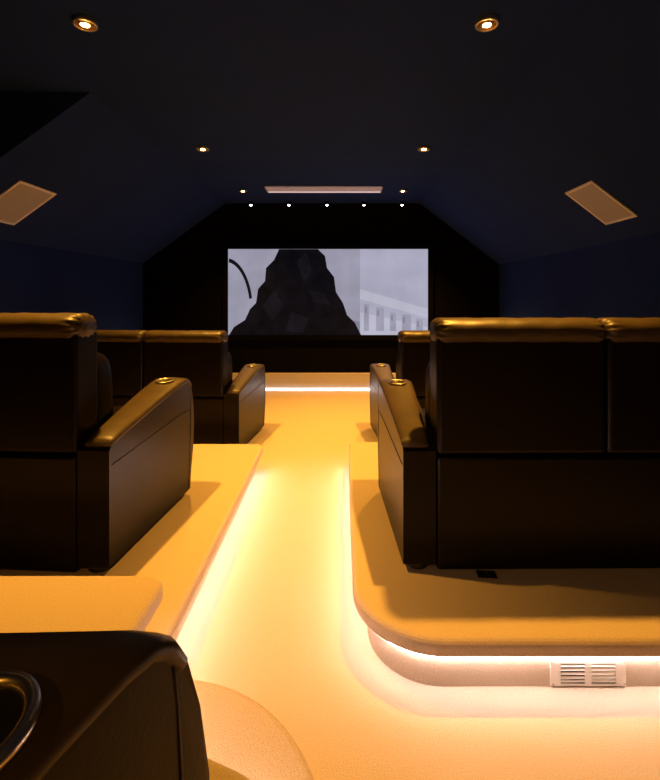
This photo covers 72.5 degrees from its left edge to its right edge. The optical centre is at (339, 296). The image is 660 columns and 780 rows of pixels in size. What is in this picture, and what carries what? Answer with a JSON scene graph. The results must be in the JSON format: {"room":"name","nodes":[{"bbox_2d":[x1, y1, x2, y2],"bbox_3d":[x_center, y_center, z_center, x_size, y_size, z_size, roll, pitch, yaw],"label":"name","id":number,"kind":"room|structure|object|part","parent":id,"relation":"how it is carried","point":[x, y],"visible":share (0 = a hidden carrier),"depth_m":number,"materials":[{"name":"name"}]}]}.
{"room":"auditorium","nodes":[
{"label":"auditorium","id":0,"kind":"room"},
{"bbox_2d":[0,93,142,329],"bbox_3d":[-2.221,-0.007,1.460,1.177,2.655,9.920,0,0,0],"label":"wall","id":1,"kind":"structure","parent":0,"point":[33,278],"depth_m":4.34,"materials":[{"name":"blue paint"}]},
{"bbox_2d":[0,93,224,262],"bbox_3d":[-2.221,-0.907,4.680,1.177,0.855,3.480,0,0,0],"label":"ceiling","id":2,"kind":"structure","parent":0,"point":[119,196],"depth_m":4.03,"materials":[{"name":"blue paint"}]},
{"bbox_2d":[0,180,56,224],"bbox_3d":[-2.478,-0.713,3.450,0.355,0.262,0.420,0,0,0],"label":"wall speaker","id":3,"kind":"object","parent":2,"relation":"attached to","point":[22,198],"visible":1,"depth_m":3.47,"materials":[{"name":"grey"}]},
{"bbox_2d":[0,0,591,202],"bbox_3d":[-0.837,-1.335,1.460,3.946,0.001,9.920,0,0,0],"label":"ceiling","id":4,"kind":"structure","parent":0,"point":[278,92],"depth_m":2.71,"materials":[{"name":"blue paint"}]},
{"bbox_2d":[72,14,97,31],"bbox_3d":[-1.235,-1.323,2.180,0.112,0.023,0.112,0,0,0],"label":"recessed light","id":5,"kind":"object","parent":4,"relation":"in","point":[82,22],"visible":1,"depth_m":2.17,"materials":[{"name":"gold metal"}]},
{"bbox_3d":[-1.235,-1.321,2.180,0.048,0.020,0.048,0,0,0],"label":"bulb","id":6,"kind":"part","parent":5,"relation":"part of","materials":[{"name":"beige glass"}]},
{"bbox_2d":[196,146,208,151],"bbox_3d":[-1.225,-1.323,4.020,0.112,0.023,0.112,0,0,0],"label":"recessed light","id":7,"kind":"object","parent":4,"relation":"in","point":[199,148],"visible":1,"depth_m":3.99,"materials":[{"name":"gold"}]},
{"bbox_2d":[264,186,382,192],"bbox_3d":[-0.195,-1.320,5.530,1.424,0.028,0.270,0,0,0],"label":"air vent","id":8,"kind":"object","parent":4,"relation":"in","point":[270,189],"visible":1,"depth_m":5.50,"materials":[{"name":"white"}]},
{"bbox_2d":[266,187,381,191],"bbox_3d":[-0.195,-1.320,5.507,1.400,0.010,0.216,0,0,0],"label":"diffuser","id":9,"kind":"object","parent":8,"relation":"attached to","point":[269,189],"depth_m":5.50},
{"bbox_2d":[418,146,429,151],"bbox_3d":[0.750,-1.323,4.020,0.112,0.023,0.112,0,0,0],"label":"recessed light","id":10,"kind":"object","parent":4,"relation":"in","point":[420,148],"visible":1,"depth_m":3.99,"materials":[{"name":"gold"}]},
{"bbox_2d":[475,14,498,31],"bbox_3d":[0.712,-1.323,2.180,0.112,0.023,0.112,0,0,0],"label":"recessed light","id":11,"kind":"object","parent":4,"relation":"in","point":[485,23],"visible":1,"depth_m":2.17,"materials":[{"name":"gold metal"}]},
{"bbox_3d":[0.712,-1.321,2.180,0.048,0.020,0.048,0,0,0],"label":"bulb","id":12,"kind":"part","parent":11,"relation":"part of","materials":[{"name":"beige glass"}]},
{"bbox_2d":[143,203,498,372],"bbox_3d":[-0.270,-0.007,6.420,5.080,2.655,0.001,0,0,0],"label":"wall","id":13,"kind":"structure","parent":0,"point":[182,282],"depth_m":6.42,"materials":[{"name":"black paint"}]},
{"bbox_2d":[232,373,395,389],"bbox_3d":[-0.270,1.199,6.391,5.074,0.238,0.054,0,0,0],"label":"stage","id":14,"kind":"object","parent":13,"relation":"attached to","point":[274,381],"depth_m":6.38,"materials":[{"name":"beige carpet"}]},
{"bbox_2d":[222,244,433,339],"bbox_3d":[-0.170,-0.071,6.394,2.990,1.371,0.048,0,0,0],"label":"projector screen","id":15,"kind":"object","parent":13,"relation":"attached to","point":[270,291],"visible":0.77,"depth_m":6.39,"materials":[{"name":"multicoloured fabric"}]},
{"bbox_2d":[176,390,659,779],"bbox_3d":[-0.270,1.320,1.460,5.280,0.001,10.120,0,0,0],"label":"floor","id":16,"kind":"structure","parent":0,"point":[274,620],"depth_m":1.59,"materials":[{"name":"beige carpet"}]},
{"bbox_2d":[0,444,262,639],"bbox_3d":[-1.689,1.220,-0.026,2.238,0.200,6.943,0,0,0],"label":"platform","id":17,"kind":"object","parent":16,"relation":"on","point":[181,547],"visible":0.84,"depth_m":2.12,"materials":[{"name":"beige carpet"}]},
{"bbox_2d":[0,313,193,572],"bbox_3d":[-1.738,0.593,2.251,1.737,1.054,0.841,0,0,3],"label":"sofa","id":18,"kind":"object","parent":17,"relation":"on","point":[83,476],"visible":1,"depth_m":1.83,"materials":[{"name":"brown leather"}]},
{"bbox_3d":[-1.407,0.391,1.914,0.693,0.490,0.160,0,0,3],"label":"panel","id":19,"kind":"part","parent":18,"relation":"part of","materials":[{"name":"brown leather"}]},
{"bbox_2d":[97,352,112,427],"bbox_3d":[-1.398,0.453,2.058,0.685,0.457,0.217,0,0,3],"label":"cushion","id":20,"kind":"object","parent":18,"relation":"on","point":[104,374],"depth_m":2.02,"materials":[{"name":"brown leather"}]},
{"bbox_3d":[-0.961,0.781,2.218,0.175,0.617,0.813,0,0,3],"label":"armrest","id":21,"kind":"part","parent":18,"relation":"part of","materials":[{"name":"brown leather"}]},
{"bbox_2d":[0,576,249,779],"bbox_3d":[-1.404,1.020,-0.999,2.808,0.200,4.998,0,0,0],"label":"platform","id":22,"kind":"object","parent":17,"relation":"on","point":[27,603],"visible":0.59,"depth_m":1.35,"materials":[{"name":"beige carpet"}]},
{"bbox_2d":[0,630,209,779],"bbox_3d":[-1.137,0.403,0.274,1.876,1.033,0.841,0,0,15],"label":"sofa","id":23,"kind":"object","parent":22,"relation":"on","point":[116,704],"visible":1,"depth_m":0.33,"materials":[{"name":"brown leather"}]},
{"bbox_3d":[-0.348,0.588,0.077,0.245,0.605,0.813,0,0,15],"label":"armrest","id":24,"kind":"part","parent":23,"relation":"part of","materials":[{"name":"brown leather"}]},
{"bbox_2d":[96,330,265,443],"bbox_3d":[-1.649,0.803,4.217,1.737,1.033,0.841,0,0,4],"label":"sofa","id":25,"kind":"object","parent":16,"relation":"on","point":[227,410],"visible":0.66,"depth_m":3.81,"materials":[{"name":"brown leather"}]},
{"bbox_3d":[-2.022,0.605,3.927,0.693,0.480,0.160,0,0,4],"label":"panel","id":26,"kind":"part","parent":25,"relation":"part of","materials":[{"name":"brown leather"}]},
{"bbox_3d":[-1.322,0.605,3.875,0.693,0.480,0.160,0,0,4],"label":"panel","id":27,"kind":"part","parent":25,"relation":"part of","materials":[{"name":"brown leather"}]},
{"bbox_2d":[228,352,231,386],"bbox_3d":[-1.312,0.666,4.020,0.685,0.448,0.217,0,0,4],"label":"cushion","id":28,"kind":"object","parent":25,"relation":"on","point":[229,355],"depth_m":3.98,"materials":[{"name":"brown leather"}]},
{"bbox_3d":[-0.872,0.988,4.174,0.175,0.605,0.813,0,0,4],"label":"armrest","id":29,"kind":"part","parent":25,"relation":"part of","materials":[{"name":"brown leather"}]},
{"bbox_2d":[193,680,313,779],"bbox_3d":[-0.214,1.220,-1.077,0.708,0.199,4.843,0,0,0],"label":"step","id":30,"kind":"structure","parent":16,"relation":"on","point":[241,735],"depth_m":1.14,"materials":[{"name":"beige carpet"}]},
{"bbox_2d":[370,330,430,437],"bbox_3d":[1.188,0.803,4.220,1.737,1.033,0.841,0,0,-3],"label":"sofa","id":31,"kind":"object","parent":16,"relation":"on","point":[413,356],"visible":0.23,"depth_m":3.80,"materials":[{"name":"brown leather"}]},
{"bbox_3d":[0.411,0.988,4.193,0.175,0.605,0.813,0,0,-3],"label":"armrest","id":32,"kind":"part","parent":31,"relation":"part of","materials":[{"name":"brown leather"}]},
{"bbox_2d":[396,354,397,378],"bbox_3d":[0.847,0.666,4.030,0.685,0.448,0.217,0,0,-3],"label":"cushion","id":33,"kind":"object","parent":31,"relation":"on","point":[397,354],"depth_m":4.02,"materials":[{"name":"brown leather"}]},
{"bbox_3d":[0.855,0.605,3.885,0.693,0.480,0.160,0,0,-3],"label":"panel","id":34,"kind":"part","parent":31,"relation":"part of","materials":[{"name":"brown leather"}]},
{"bbox_2d":[349,442,659,686],"bbox_3d":[1.159,1.220,2.478,2.218,0.200,2.025,0,0,0],"label":"platform","id":35,"kind":"object","parent":16,"relation":"on","point":[431,625],"visible":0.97,"depth_m":1.60,"materials":[{"name":"beige carpet"}]},
{"bbox_2d":[476,570,497,578],"bbox_3d":[0.590,1.114,1.812,0.076,0.010,0.044,0,0,4],"label":"socket","id":36,"kind":"object","parent":35,"relation":"on","point":[480,573],"visible":1,"depth_m":1.80,"materials":[{"name":"black plastic"}]},
{"bbox_2d":[378,317,659,569],"bbox_3d":[1.089,0.603,2.236,1.737,1.033,0.841,0,0,0],"label":"sofa","id":37,"kind":"object","parent":35,"relation":"on","point":[534,443],"visible":1,"depth_m":1.84,"materials":[{"name":"brown leather"}]},
{"bbox_3d":[0.312,0.787,2.243,0.175,0.605,0.813,0,0,0],"label":"armrest","id":38,"kind":"part","parent":37,"relation":"part of","materials":[{"name":"brown leather"}]},
{"bbox_2d":[425,362,429,428],"bbox_3d":[0.741,0.466,2.061,0.685,0.448,0.217,0,0,0],"label":"cushion","id":39,"kind":"object","parent":37,"relation":"on","point":[427,385],"depth_m":2.05,"materials":[{"name":"brown leather"}]},
{"bbox_3d":[0.742,0.405,1.916,0.693,0.480,0.160,0,0,0],"label":"panel","id":40,"kind":"part","parent":37,"relation":"part of","materials":[{"name":"brown leather"}]},
{"bbox_3d":[1.443,0.405,1.922,0.693,0.480,0.160,0,0,0],"label":"panel","id":41,"kind":"part","parent":37,"relation":"part of","materials":[{"name":"brown leather"}]},
{"bbox_2d":[550,659,625,685],"bbox_3d":[0.839,1.270,1.520,0.255,0.088,0.008,0,0,0],"label":"vent grille","id":42,"kind":"object","parent":35,"relation":"attached to","point":[563,672],"visible":1,"depth_m":1.52,"materials":[{"name":"white paint"}]},
{"bbox_2d":[420,0,659,264],"bbox_3d":[1.703,-0.897,1.460,1.134,0.875,9.920,0,0,0],"label":"ceiling","id":43,"kind":"structure","parent":0,"point":[589,110],"depth_m":3.04,"materials":[{"name":"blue paint"}]},
{"bbox_2d":[565,180,637,224],"bbox_3d":[1.948,-0.700,3.380,0.333,0.260,0.380,0,0,0],"label":"wall speaker","id":44,"kind":"object","parent":43,"relation":"attached to","point":[592,197],"visible":1,"depth_m":3.36,"materials":[{"name":"grey"}]},
{"bbox_2d":[499,232,659,318],"bbox_3d":[2.270,0.430,1.460,0.001,1.780,9.920,0,0,0],"label":"wall","id":45,"kind":"structure","parent":0,"point":[621,278],"depth_m":4.09,"materials":[{"name":"blue paint"}]}
]}

